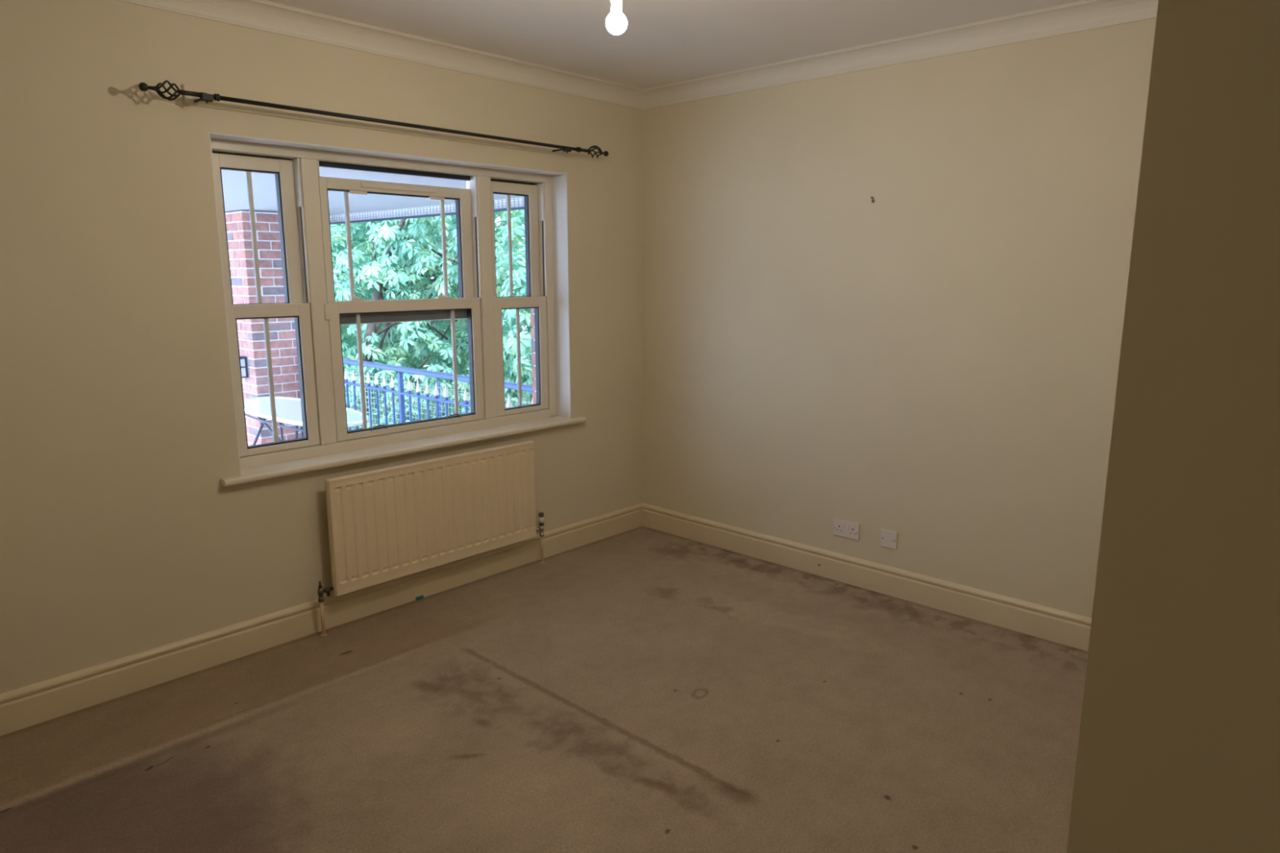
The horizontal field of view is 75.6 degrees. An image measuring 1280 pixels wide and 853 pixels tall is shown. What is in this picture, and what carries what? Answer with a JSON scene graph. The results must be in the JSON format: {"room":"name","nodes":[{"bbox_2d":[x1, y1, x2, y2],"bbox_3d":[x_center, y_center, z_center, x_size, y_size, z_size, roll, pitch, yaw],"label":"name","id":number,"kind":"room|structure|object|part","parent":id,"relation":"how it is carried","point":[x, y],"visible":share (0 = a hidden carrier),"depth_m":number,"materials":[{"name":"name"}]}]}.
{"room":"empty bedroom","nodes":[
{"label":"empty bedroom","id":0,"kind":"room"},
{"bbox_2d":[0,0,642,693],"bbox_3d":[-1.438,-0.386,3.602,0.200,2.587,4.450,10,14,42],"label":"wall","id":1,"kind":"structure","parent":0,"point":[121,534],"depth_m":3.09,"materials":[{"name":"beige paint"}]},
{"bbox_2d":[0,502,642,736],"bbox_3d":[-1.359,0.828,3.755,0.018,0.144,4.050,10,14,42],"label":"baseboard","id":2,"kind":"structure","parent":1,"relation":"attached to","point":[24,707],"depth_m":3.50,"materials":[{"name":"beige paint"}]},
{"bbox_2d":[138,80,608,158],"bbox_3d":[-0.972,-1.323,3.658,0.144,0.065,2.261,10,14,42],"label":"pole","id":3,"kind":"object","parent":1,"relation":"attached to","point":[203,96],"visible":1,"depth_m":3.31,"materials":[{"name":"black metal"}]},
{"bbox_3d":[-0.933,-1.319,3.642,0.016,0.016,1.850,10,14,42],"label":"rod","id":4,"kind":"part","parent":3,"relation":"part of","materials":[{"name":"black metal"}]},
{"bbox_2d":[117,0,643,109],"bbox_3d":[-1.334,-1.596,3.275,0.085,0.087,4.050,10,14,42],"label":"coving","id":5,"kind":"structure","parent":1,"relation":"attached to","point":[260,15],"depth_m":3.56,"materials":[{"name":"white paint"}]},
{"bbox_2d":[208,132,586,486],"bbox_3d":[-1.085,-0.579,3.956,0.298,1.360,1.966,10,14,42],"label":"window","id":6,"kind":"structure","parent":1,"relation":"in","point":[302,193],"depth_m":3.88,"materials":[{"name":"white plastic"}]},
{"bbox_3d":[-1.618,-0.799,3.472,0.042,0.646,0.353,10,14,42],"label":"sash","id":7,"kind":"part","parent":6,"relation":"part of","materials":[{"name":"white plastic"}]},
{"bbox_3d":[-1.581,-0.208,3.552,0.042,0.634,0.357,10,14,42],"label":"sash","id":8,"kind":"part","parent":6,"relation":"part of","materials":[{"name":"white plastic"}]},
{"bbox_3d":[-1.158,-0.833,3.969,0.042,0.653,0.824,10,14,42],"label":"sash","id":9,"kind":"part","parent":6,"relation":"part of","materials":[{"name":"white plastic"}]},
{"bbox_2d":[360,182,436,192],"bbox_3d":[-1.135,-1.130,3.899,0.011,0.024,0.397,10,14,42],"label":"vent","id":10,"kind":"object","parent":6,"relation":"attached to","point":[366,187],"depth_m":3.88,"materials":[{"name":"white plastic"}]},
{"bbox_3d":[-1.036,0.085,4.035,0.165,0.026,1.966,10,14,42],"label":"sill","id":11,"kind":"part","parent":6,"relation":"part of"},
{"bbox_3d":[-1.123,-0.301,4.036,0.042,0.637,0.826,10,14,42],"label":"sash","id":12,"kind":"part","parent":6,"relation":"part of","materials":[{"name":"white plastic"}]},
{"bbox_3d":[-0.696,-0.980,4.446,0.042,0.642,0.359,10,14,42],"label":"sash","id":13,"kind":"part","parent":6,"relation":"part of","materials":[{"name":"white plastic"}]},
{"bbox_3d":[-0.660,-0.391,4.524,0.042,0.633,0.365,10,14,42],"label":"sash","id":14,"kind":"part","parent":6,"relation":"part of","materials":[{"name":"white plastic"}]},
{"bbox_2d":[317,440,544,636],"bbox_3d":[-0.982,0.491,4.042,0.099,0.700,1.286,10,14,42],"label":"radiator","id":15,"kind":"object","parent":1,"relation":"attached to","point":[390,523],"visible":1,"depth_m":3.92,"materials":[{"name":"beige metal"}]},
{"bbox_2d":[530,308,536,403],"bbox_3d":[-0.756,0.552,4.800,0.170,5.500,6.850,10,14,42],"label":"wall","id":16,"kind":"structure","parent":0,"point":[532,310],"depth_m":4.78,"materials":[{"name":"red brick"}]},
{"bbox_2d":[221,166,524,224],"bbox_3d":[-2.606,-1.497,5.441,4.048,0.090,2.806,10,14,42],"label":"porch ceiling","id":17,"kind":"structure","parent":16,"relation":"attached to","point":[371,206],"depth_m":5.75,"materials":[{"name":"grey paint"}]},
{"bbox_2d":[329,197,524,222],"bbox_3d":[-1.676,-1.689,6.427,4.040,0.078,0.006,10,14,42],"label":"grille","id":18,"kind":"object","parent":17,"relation":"attached to","point":[517,203],"depth_m":6.57,"materials":[{"name":"grey"}]},
{"bbox_2d":[0,526,1088,852],"bbox_3d":[0.355,1.253,2.212,5.100,0.120,4.450,10,14,42],"label":"floor","id":19,"kind":"structure","parent":0,"point":[642,689],"depth_m":2.88,"materials":[{"name":"beige carpet"}]},
{"bbox_2d":[415,595,423,600],"bbox_3d":[-1.077,0.838,4.037,0.018,0.019,0.040,10,14,42],"label":"scrap","id":20,"kind":"object","parent":19,"relation":"on","point":[421,597],"visible":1,"depth_m":4.03,"materials":[{"name":"teal"}]},
{"bbox_2d":[264,0,1084,88],"bbox_3d":[0.315,-1.414,1.748,5.210,0.120,4.450,10,14,42],"label":"ceiling","id":21,"kind":"structure","parent":0,"point":[662,42],"depth_m":3.45,"materials":[{"name":"white paint"}]},
{"bbox_2d":[605,0,626,34],"bbox_3d":[-0.066,-1.272,2.274,0.090,0.354,0.090,10,14,42],"label":"pendant light","id":22,"kind":"object","parent":21,"relation":"hanging from","point":[616,21],"visible":1,"depth_m":2.28,"materials":[{"name":"white glass"}]},
{"bbox_2d":[642,17,1156,617],"bbox_3d":[1.876,-0.352,3.423,4.900,2.587,0.200,10,14,42],"label":"wall","id":23,"kind":"structure","parent":0,"point":[933,362],"depth_m":3.85,"materials":[{"name":"beige paint"}]},
{"bbox_2d":[832,518,859,540],"bbox_3d":[1.055,0.526,4.218,0.146,0.086,0.012,10,14,42],"label":"double socket","id":24,"kind":"object","parent":23,"relation":"attached to","point":[842,528],"visible":1,"depth_m":4.21,"materials":[{"name":"beige plastic"}]},
{"bbox_2d":[642,502,1091,651],"bbox_3d":[1.143,0.750,4.173,3.100,0.144,0.018,10,14,42],"label":"baseboard","id":25,"kind":"structure","parent":23,"relation":"attached to","point":[1052,624],"depth_m":4.08,"materials":[{"name":"beige paint"}]},
{"bbox_2d":[880,528,897,549],"bbox_3d":[1.226,0.556,4.063,0.086,0.086,0.010,10,14,42],"label":"blank plate","id":26,"kind":"object","parent":23,"relation":"attached to","point":[888,538],"visible":1,"depth_m":4.06,"materials":[{"name":"beige plastic"}]},
{"bbox_2d":[642,0,1158,109],"bbox_3d":[1.120,-1.675,3.692,3.100,0.087,0.085,10,14,42],"label":"coving","id":27,"kind":"structure","parent":23,"relation":"attached to","point":[1086,15],"depth_m":3.61,"materials":[{"name":"white paint"}]},
{"bbox_2d":[1066,0,1279,852],"bbox_3d":[2.086,0.000,1.553,1.600,2.587,2.300,10,14,42],"label":"wall","id":28,"kind":"structure","parent":0,"point":[1179,745],"depth_m":1.18,"materials":[{"name":"beige paint"}]},
{"label":"outside","id":29,"kind":"structure","parent":0,"visible":0},
{"bbox_3d":[-5.352,0.815,5.971,8.200,0.250,5.700,10,14,42],"label":"trim","id":30,"kind":"structure","parent":29,"visible":0},
{"bbox_2d":[225,210,302,445],"bbox_3d":[-3.247,-0.710,7.283,0.560,2.262,0.560,10,14,42],"label":"brick pillar","id":31,"kind":"structure","parent":30,"relation":"on","point":[251,332],"depth_m":6.95,"materials":[{"name":"red brick"}]},
{"bbox_2d":[240,355,248,377],"bbox_3d":[-3.405,-0.508,7.030,0.100,0.178,0.075,10,14,42],"label":"wall lantern","id":32,"kind":"object","parent":31,"relation":"attached to","point":[243,360],"visible":0.43,"depth_m":7.01,"materials":[{"name":"black metal"}]},
{"bbox_3d":[-3.405,-0.504,7.032,0.086,0.150,0.064,10,14,42],"label":"lantern glass","id":33,"kind":"part","parent":32,"relation":"part of","materials":[{"name":"white"}]},
{"bbox_2d":[244,396,369,445],"bbox_3d":[-2.580,0.237,6.295,1.672,0.757,0.582,10,14,42],"label":"patio table","id":34,"kind":"object","parent":30,"relation":"on","point":[288,410],"visible":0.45,"depth_m":6.18,"materials":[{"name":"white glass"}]},
{"bbox_3d":[-3.025,0.236,6.480,0.336,0.692,0.021,5,12,24],"label":"leg","id":35,"kind":"part","parent":34,"relation":"part of","materials":[{"name":"grey metal"}]},
{"bbox_3d":[-2.793,0.190,6.725,0.021,0.692,0.336,-6,12,-28],"label":"leg","id":36,"kind":"part","parent":34,"relation":"part of","materials":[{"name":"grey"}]},
{"bbox_3d":[-2.580,-0.065,6.238,1.592,0.018,0.502,10,14,42],"label":"under frame","id":37,"kind":"part","parent":34,"relation":"part of","materials":[{"name":"grey metal"}]},
{"bbox_2d":[342,358,534,430],"bbox_3d":[-1.738,0.099,6.166,3.340,1.086,0.044,10,14,42],"label":"balcony railing","id":38,"kind":"object","parent":30,"relation":"on","point":[401,370],"visible":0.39,"depth_m":6.09,"materials":[{"name":"blue metal"}]},
{"bbox_3d":[-1.779,0.111,6.207,0.032,1.046,0.032,10,14,42],"label":"post","id":39,"kind":"part","parent":38,"relation":"part of","materials":[{"name":"blue metal"}]},
{"bbox_3d":[-1.738,-0.244,6.101,3.340,0.016,0.036,10,14,42],"label":"rail","id":40,"kind":"part","parent":38,"relation":"part of","materials":[{"name":"blue metal"}]},
{"bbox_3d":[-1.738,-0.417,6.069,3.340,0.036,0.044,10,14,42],"label":"rail","id":41,"kind":"part","parent":38,"relation":"part of","materials":[{"name":"blue metal"}]},
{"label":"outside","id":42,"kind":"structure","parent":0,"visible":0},
{"bbox_3d":[-5.199,0.079,22.578,37.000,0.250,42.000,10,14,42],"label":"ground","id":43,"kind":"structure","parent":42,"visible":0},
{"bbox_2d":[329,222,394,386],"bbox_3d":[-6.796,-2.358,15.290,5.206,7.374,4.236,10,14,42],"label":"tree","id":44,"kind":"object","parent":43,"relation":"on","point":[333,227],"visible":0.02,"depth_m":14.06,"materials":[{"name":"green plant"}]},
{"bbox_2d":[344,360,471,430],"bbox_3d":[-2.649,0.854,9.227,3.165,3.268,0.710,10,14,42],"label":"sapling","id":45,"kind":"object","parent":43,"relation":"on","point":[371,371],"visible":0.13,"depth_m":8.81,"materials":[{"name":"green plant"}]},
{"bbox_2d":[329,213,525,417],"bbox_3d":[-5.348,-4.059,19.674,6.187,9.145,5.108,4,11,21],"label":"tree","id":46,"kind":"object","parent":43,"relation":"on","point":[440,249],"visible":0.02,"depth_m":18.00,"materials":[{"name":"green plant"}]},
{"bbox_2d":[329,210,532,427],"bbox_3d":[-3.089,-1.639,11.919,3.853,7.189,4.011,0,11,0],"label":"tree","id":47,"kind":"object","parent":43,"relation":"on","point":[395,246],"visible":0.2,"depth_m":10.76,"materials":[{"name":"green plant"}]},
{"bbox_2d":[343,369,534,430],"bbox_3d":[-2.708,0.316,8.542,7.502,1.780,0.043,10,14,42],"label":"mesh fence","id":48,"kind":"object","parent":43,"relation":"on","point":[438,384],"visible":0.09,"depth_m":7.92,"materials":[{"name":"blue metal"}]},
{"bbox_3d":[-1.865,0.460,7.775,0.034,1.780,0.036,10,14,42],"label":"fence post","id":49,"kind":"part","parent":48,"relation":"part of","materials":[{"name":"blue metal"}]},
{"bbox_2d":[494,209,534,408],"bbox_3d":[0.084,-0.688,9.079,3.910,6.398,3.355,10,14,42],"label":"tree","id":50,"kind":"object","parent":43,"relation":"on","point":[510,370],"visible":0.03,"depth_m":8.69,"materials":[{"name":"green plant"}]},
{"bbox_2d":[501,217,532,339],"bbox_3d":[0.153,-3.403,15.728,5.230,9.610,6.017,-3,11,-13],"label":"tree","id":51,"kind":"object","parent":43,"relation":"on","point":[526,327],"visible":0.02,"depth_m":17.14,"materials":[{"name":"green plant"}]}
]}

